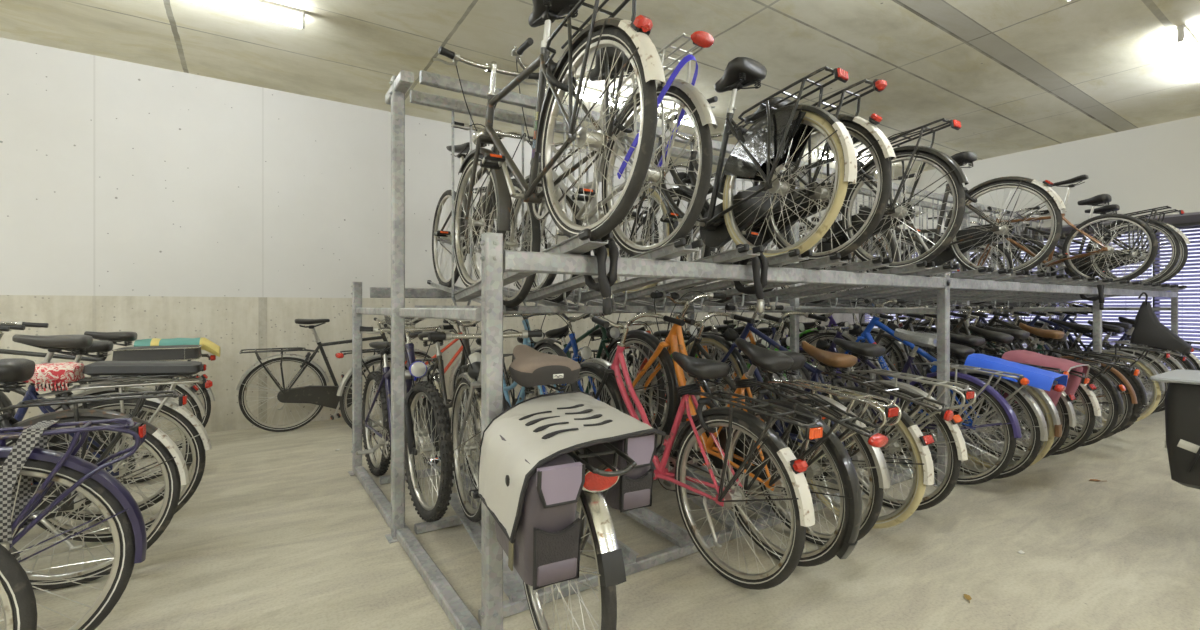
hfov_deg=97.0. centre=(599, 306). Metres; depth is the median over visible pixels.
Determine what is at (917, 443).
bicycle
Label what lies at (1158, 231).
window
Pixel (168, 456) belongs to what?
bicycle
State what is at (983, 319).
bicycle
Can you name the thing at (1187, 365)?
bicycle
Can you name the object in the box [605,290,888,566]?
bicycle
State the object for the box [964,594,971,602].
leaf
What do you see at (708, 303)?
tray
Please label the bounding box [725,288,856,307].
tray
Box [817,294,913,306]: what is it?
tray
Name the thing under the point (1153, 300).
window
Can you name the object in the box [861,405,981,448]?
tray
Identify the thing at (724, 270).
bicycle rack
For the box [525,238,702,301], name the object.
bicycle rack
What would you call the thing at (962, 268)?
bicycle
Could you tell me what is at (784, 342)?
bicycle
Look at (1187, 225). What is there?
window blind
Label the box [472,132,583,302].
bicycle
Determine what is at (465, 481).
tray
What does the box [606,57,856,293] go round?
bicycle
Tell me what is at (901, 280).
tray
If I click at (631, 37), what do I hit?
bicycle
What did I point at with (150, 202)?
wall
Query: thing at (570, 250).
bicycle rack
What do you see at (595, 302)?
tray
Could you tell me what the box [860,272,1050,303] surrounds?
tray
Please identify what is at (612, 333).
bicycle
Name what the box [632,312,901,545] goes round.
bicycle
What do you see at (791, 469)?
bicycle
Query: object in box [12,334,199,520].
bicycle
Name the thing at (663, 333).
bicycle
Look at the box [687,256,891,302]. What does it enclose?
tray
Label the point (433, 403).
bicycle
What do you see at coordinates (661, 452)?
tray
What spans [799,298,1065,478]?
bicycle
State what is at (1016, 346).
bicycle
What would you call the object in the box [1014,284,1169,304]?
tray
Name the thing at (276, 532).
floor
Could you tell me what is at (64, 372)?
saddle cover
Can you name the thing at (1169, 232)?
bicycle
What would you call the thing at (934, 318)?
bicycle
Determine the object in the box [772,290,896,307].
tray
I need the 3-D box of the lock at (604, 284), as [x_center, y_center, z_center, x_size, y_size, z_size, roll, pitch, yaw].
[-0.005,-0.133,1.945,0.095,0.320,0.225,0,0,-23]
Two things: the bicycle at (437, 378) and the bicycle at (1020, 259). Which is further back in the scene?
the bicycle at (1020, 259)
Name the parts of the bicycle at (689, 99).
brake lever, seat post, frame, chain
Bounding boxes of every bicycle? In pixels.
[0,321,215,457]
[0,326,205,483]
[0,358,188,589]
[0,418,146,629]
[0,544,36,629]
[10,376,212,541]
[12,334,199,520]
[236,316,438,431]
[335,320,505,434]
[356,324,457,521]
[407,317,507,488]
[423,329,636,629]
[432,121,540,307]
[433,0,665,286]
[465,313,578,444]
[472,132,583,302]
[503,313,615,405]
[507,30,717,292]
[536,305,664,428]
[564,313,822,589]
[569,320,707,457]
[595,304,737,421]
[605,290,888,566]
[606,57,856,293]
[614,164,751,302]
[630,305,759,426]
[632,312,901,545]
[641,79,895,292]
[662,320,815,421]
[684,303,953,528]
[694,221,846,303]
[701,318,831,397]
[707,313,857,394]
[712,312,975,510]
[717,118,968,296]
[736,214,887,303]
[750,313,871,417]
[754,315,901,399]
[771,324,1029,484]
[786,313,921,387]
[787,205,929,303]
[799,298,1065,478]
[805,320,951,369]
[814,313,1068,467]
[816,211,965,303]
[822,151,1065,292]
[839,304,1089,460]
[844,314,916,379]
[855,317,951,377]
[858,312,1100,454]
[865,216,1003,304]
[875,318,983,369]
[887,318,1009,370]
[888,222,1029,304]
[888,304,1139,446]
[917,311,1020,349]
[922,312,1039,352]
[926,305,1147,433]
[947,174,1157,281]
[950,311,1053,348]
[951,311,1169,422]
[952,310,1137,438]
[970,312,1052,344]
[979,194,1181,283]
[990,204,1190,283]
[992,302,1185,416]
[1017,312,1199,401]
[1022,312,1194,412]
[1027,302,1199,407]
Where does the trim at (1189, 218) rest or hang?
attached to the wall at (1158, 165)
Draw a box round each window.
[981,231,1158,383]
[1152,225,1196,318]
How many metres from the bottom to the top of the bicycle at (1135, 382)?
1.156 m
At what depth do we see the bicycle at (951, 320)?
7.62 m
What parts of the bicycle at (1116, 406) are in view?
stem, frame, seat post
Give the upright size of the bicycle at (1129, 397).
1.098 m
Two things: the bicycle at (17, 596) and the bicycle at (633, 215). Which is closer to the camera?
the bicycle at (17, 596)
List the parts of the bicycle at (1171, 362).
frame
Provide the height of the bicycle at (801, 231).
1.067 m
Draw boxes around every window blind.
[861,250,976,327]
[980,229,1151,362]
[1154,222,1199,370]
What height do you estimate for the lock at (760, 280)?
0.320 m
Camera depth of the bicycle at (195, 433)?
2.62 m
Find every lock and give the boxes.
[582,239,618,314]
[733,244,768,312]
[1079,284,1104,309]
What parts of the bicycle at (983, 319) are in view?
frame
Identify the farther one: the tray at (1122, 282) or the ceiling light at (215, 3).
the tray at (1122, 282)
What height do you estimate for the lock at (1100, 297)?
0.320 m
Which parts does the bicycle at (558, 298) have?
frame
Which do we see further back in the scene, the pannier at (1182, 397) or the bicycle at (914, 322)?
the bicycle at (914, 322)
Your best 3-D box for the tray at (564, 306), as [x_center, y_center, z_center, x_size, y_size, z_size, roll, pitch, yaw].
[-0.549,-0.089,3.635,0.110,0.230,1.455,0,0,-33]
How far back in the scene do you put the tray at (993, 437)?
4.33 m
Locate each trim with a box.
[865,214,1199,250]
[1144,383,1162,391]
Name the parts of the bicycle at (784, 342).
frame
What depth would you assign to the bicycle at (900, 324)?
5.92 m
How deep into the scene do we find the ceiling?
4.25 m
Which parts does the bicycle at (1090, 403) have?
stem, frame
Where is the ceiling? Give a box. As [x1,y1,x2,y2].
[0,0,1199,188]
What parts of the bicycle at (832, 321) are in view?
frame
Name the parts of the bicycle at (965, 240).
frame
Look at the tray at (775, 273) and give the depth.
2.47 m
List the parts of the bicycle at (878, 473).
stem, frame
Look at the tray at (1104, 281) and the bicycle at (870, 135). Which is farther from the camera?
the tray at (1104, 281)
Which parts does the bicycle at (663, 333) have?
frame, stem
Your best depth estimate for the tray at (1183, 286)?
6.36 m
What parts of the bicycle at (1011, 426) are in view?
frame, seat post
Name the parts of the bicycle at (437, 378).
brake lever, seat post, frame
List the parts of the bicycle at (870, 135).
brake lever, stem, frame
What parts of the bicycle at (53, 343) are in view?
seat post, frame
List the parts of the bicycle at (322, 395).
seat post, frame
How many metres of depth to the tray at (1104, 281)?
5.17 m
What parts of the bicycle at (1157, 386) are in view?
frame, seat post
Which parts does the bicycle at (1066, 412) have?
frame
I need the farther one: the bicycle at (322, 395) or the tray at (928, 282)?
the bicycle at (322, 395)
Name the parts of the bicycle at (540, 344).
frame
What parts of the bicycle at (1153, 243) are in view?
frame, seat post, chain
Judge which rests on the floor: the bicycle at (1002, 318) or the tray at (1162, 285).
the bicycle at (1002, 318)
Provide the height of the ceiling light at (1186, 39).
0.120 m
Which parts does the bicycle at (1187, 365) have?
frame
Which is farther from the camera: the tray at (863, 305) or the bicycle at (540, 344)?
the tray at (863, 305)
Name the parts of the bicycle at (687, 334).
frame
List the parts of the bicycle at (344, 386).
frame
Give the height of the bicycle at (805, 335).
1.139 m
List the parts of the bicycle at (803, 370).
frame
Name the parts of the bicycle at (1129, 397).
frame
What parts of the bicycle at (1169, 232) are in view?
frame, seat post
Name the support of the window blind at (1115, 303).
attached to the window at (1158, 231)
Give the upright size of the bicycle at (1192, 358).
1.098 m
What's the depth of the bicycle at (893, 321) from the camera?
5.61 m
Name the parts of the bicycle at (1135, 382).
frame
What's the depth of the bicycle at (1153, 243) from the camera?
5.23 m
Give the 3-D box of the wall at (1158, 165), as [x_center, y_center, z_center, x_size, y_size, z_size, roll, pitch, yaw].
[6.795,-1.550,5.477,0.230,1.040,10.130,0,0,-33]
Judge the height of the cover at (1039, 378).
0.187 m
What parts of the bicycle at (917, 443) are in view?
brake lever, stem, frame, seat post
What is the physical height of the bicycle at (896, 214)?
1.018 m
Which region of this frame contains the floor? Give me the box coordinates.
[0,396,1199,629]
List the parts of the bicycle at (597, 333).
frame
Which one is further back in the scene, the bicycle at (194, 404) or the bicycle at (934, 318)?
the bicycle at (934, 318)
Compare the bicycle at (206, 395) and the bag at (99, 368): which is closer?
the bag at (99, 368)
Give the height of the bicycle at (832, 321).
1.156 m
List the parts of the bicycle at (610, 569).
brake lever, brake lever, frame, seat post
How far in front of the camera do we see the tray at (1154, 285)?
6.11 m
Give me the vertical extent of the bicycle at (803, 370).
1.027 m
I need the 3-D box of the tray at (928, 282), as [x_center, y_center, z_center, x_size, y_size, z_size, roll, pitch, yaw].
[1.682,-0.141,3.677,0.110,0.225,1.415,0,0,-33]
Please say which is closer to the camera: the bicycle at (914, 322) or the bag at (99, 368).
the bag at (99, 368)
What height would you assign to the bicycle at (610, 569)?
1.025 m
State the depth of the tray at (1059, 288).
4.43 m
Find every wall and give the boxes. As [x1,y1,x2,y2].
[0,37,868,440]
[816,116,1199,249]
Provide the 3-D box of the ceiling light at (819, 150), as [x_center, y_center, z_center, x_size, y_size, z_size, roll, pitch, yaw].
[3.491,-2.010,7.361,1.530,0.120,0.040,0,0,-33]
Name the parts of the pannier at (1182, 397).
lid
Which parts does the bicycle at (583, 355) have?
frame, stem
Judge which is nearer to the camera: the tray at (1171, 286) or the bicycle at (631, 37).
the bicycle at (631, 37)
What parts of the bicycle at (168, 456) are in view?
frame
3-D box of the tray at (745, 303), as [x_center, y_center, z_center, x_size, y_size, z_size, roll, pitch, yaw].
[0.907,-0.089,4.588,0.110,0.230,1.455,0,0,-33]
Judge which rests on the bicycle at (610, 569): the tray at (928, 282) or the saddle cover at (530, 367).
the saddle cover at (530, 367)
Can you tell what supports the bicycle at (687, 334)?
on the floor
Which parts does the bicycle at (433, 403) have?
brake lever, chain, seat post, frame, stem, brake lever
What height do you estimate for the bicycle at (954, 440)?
1.098 m
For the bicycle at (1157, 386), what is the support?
on the floor
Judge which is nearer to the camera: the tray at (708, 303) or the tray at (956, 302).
the tray at (708, 303)
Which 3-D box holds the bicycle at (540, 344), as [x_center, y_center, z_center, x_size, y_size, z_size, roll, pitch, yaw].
[-0.628,0.568,3.601,0.522,1.122,1.796,0,0,-43]
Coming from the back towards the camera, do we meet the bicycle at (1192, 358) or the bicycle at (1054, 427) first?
the bicycle at (1192, 358)
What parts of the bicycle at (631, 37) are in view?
brake lever, stem, brake lever, seat post, frame, chain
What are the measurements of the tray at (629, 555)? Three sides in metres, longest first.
1.150 x 0.110 x 0.034 m
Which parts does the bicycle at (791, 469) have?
stem, frame, seat post, chain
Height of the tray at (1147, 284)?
0.225 m
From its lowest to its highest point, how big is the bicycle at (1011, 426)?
0.994 m
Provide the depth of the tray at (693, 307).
3.67 m
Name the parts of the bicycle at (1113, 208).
frame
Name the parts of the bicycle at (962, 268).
frame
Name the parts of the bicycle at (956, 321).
frame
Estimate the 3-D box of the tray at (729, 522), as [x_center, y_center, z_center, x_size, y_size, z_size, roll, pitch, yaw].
[0.351,0.932,3.063,0.110,0.034,1.181,0,13,-33]
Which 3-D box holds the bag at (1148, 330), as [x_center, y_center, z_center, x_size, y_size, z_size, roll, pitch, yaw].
[5.498,0.146,5.209,0.182,0.587,0.412,0,0,-33]
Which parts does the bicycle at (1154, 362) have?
frame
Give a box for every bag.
[83,361,202,375]
[112,345,201,360]
[134,337,219,356]
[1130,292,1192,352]
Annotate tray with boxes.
[427,280,521,311]
[432,462,479,501]
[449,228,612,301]
[503,286,580,311]
[514,282,626,310]
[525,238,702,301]
[551,284,665,310]
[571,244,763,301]
[576,511,638,565]
[581,286,702,310]
[614,248,811,302]
[619,507,692,547]
[649,252,851,302]
[650,460,741,530]
[658,450,708,471]
[676,297,742,310]
[679,422,819,503]
[686,469,776,518]
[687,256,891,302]
[688,295,768,305]
[712,290,837,307]
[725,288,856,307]
[731,261,934,302]
[764,263,959,302]
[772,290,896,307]
[799,266,993,303]
[803,297,873,307]
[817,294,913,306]
[821,268,1012,303]
[825,472,837,484]
[837,270,1029,303]
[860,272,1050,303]
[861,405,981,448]
[865,410,1003,442]
[881,274,1068,303]
[905,275,1084,303]
[920,277,1098,303]
[950,302,988,306]
[952,278,1112,302]
[958,280,1129,303]
[982,281,1141,303]
[989,282,1152,303]
[1009,283,1160,303]
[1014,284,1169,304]
[1026,285,1178,304]
[1041,285,1186,304]
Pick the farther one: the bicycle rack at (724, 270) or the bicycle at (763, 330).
the bicycle at (763, 330)
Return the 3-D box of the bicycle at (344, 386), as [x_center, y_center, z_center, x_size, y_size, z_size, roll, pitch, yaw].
[-1.623,0.631,5.109,1.783,0.998,0.527,0,0,-40]
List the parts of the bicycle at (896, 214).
frame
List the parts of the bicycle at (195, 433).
frame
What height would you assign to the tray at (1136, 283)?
0.225 m
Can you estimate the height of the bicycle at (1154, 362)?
1.186 m
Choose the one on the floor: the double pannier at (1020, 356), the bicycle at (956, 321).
the bicycle at (956, 321)
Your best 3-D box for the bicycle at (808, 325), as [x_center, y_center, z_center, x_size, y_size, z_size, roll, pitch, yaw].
[2.563,0.553,5.729,0.577,1.151,1.747,0,0,-19]
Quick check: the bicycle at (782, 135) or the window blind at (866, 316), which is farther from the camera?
the window blind at (866, 316)
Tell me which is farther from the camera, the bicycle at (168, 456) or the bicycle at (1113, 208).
the bicycle at (1113, 208)
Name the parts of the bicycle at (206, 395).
frame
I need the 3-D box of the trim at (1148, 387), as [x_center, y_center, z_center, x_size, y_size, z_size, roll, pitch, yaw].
[8.009,1.080,6.271,0.170,0.100,10.130,0,0,-33]
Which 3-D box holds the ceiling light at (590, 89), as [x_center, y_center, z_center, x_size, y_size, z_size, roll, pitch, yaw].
[0.386,-2.010,5.330,1.530,0.120,0.040,0,0,-33]
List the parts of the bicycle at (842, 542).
brake lever, stem, brake lever, frame, seat post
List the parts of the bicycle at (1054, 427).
frame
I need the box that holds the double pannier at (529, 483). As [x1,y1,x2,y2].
[478,391,665,589]
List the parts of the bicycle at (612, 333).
frame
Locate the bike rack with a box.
[348,70,1186,629]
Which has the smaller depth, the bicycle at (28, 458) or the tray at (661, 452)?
the bicycle at (28, 458)
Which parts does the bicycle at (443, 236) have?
chain, brake lever, frame, brake lever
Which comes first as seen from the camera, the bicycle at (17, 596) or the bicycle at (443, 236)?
the bicycle at (17, 596)
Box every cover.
[24,362,84,390]
[509,344,580,387]
[964,353,1067,390]
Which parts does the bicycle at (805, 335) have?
frame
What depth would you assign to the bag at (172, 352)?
3.38 m
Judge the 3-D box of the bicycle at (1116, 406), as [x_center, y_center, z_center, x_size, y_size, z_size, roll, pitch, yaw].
[3.518,0.553,4.744,0.527,1.153,1.835,0,0,-44]
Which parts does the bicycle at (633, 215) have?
frame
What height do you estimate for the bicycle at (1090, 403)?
1.097 m
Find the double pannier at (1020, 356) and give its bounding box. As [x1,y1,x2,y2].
[1001,350,1089,406]
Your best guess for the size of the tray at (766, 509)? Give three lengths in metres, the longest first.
1.150 x 0.110 x 0.034 m
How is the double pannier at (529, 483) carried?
hanging from the bicycle at (610, 569)
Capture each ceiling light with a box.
[191,0,304,28]
[574,85,693,126]
[817,149,876,172]
[1177,25,1199,65]
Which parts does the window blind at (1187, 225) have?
head rail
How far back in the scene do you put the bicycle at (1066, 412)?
3.97 m
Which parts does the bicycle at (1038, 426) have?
frame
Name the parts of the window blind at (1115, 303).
head rail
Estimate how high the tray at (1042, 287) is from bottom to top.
0.225 m
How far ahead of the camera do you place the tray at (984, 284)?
3.69 m
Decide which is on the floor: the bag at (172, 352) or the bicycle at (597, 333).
the bicycle at (597, 333)
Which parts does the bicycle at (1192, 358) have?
frame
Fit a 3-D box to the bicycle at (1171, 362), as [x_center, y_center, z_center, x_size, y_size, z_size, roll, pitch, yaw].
[5.473,0.581,6.109,1.789,1.097,0.582,0,0,43]
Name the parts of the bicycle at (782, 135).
stem, frame, seat post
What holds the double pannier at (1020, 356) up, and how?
on the bicycle at (1066, 412)
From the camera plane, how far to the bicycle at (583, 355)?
3.55 m
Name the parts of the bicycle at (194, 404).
frame, seat post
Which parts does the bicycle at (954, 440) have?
brake lever, stem, frame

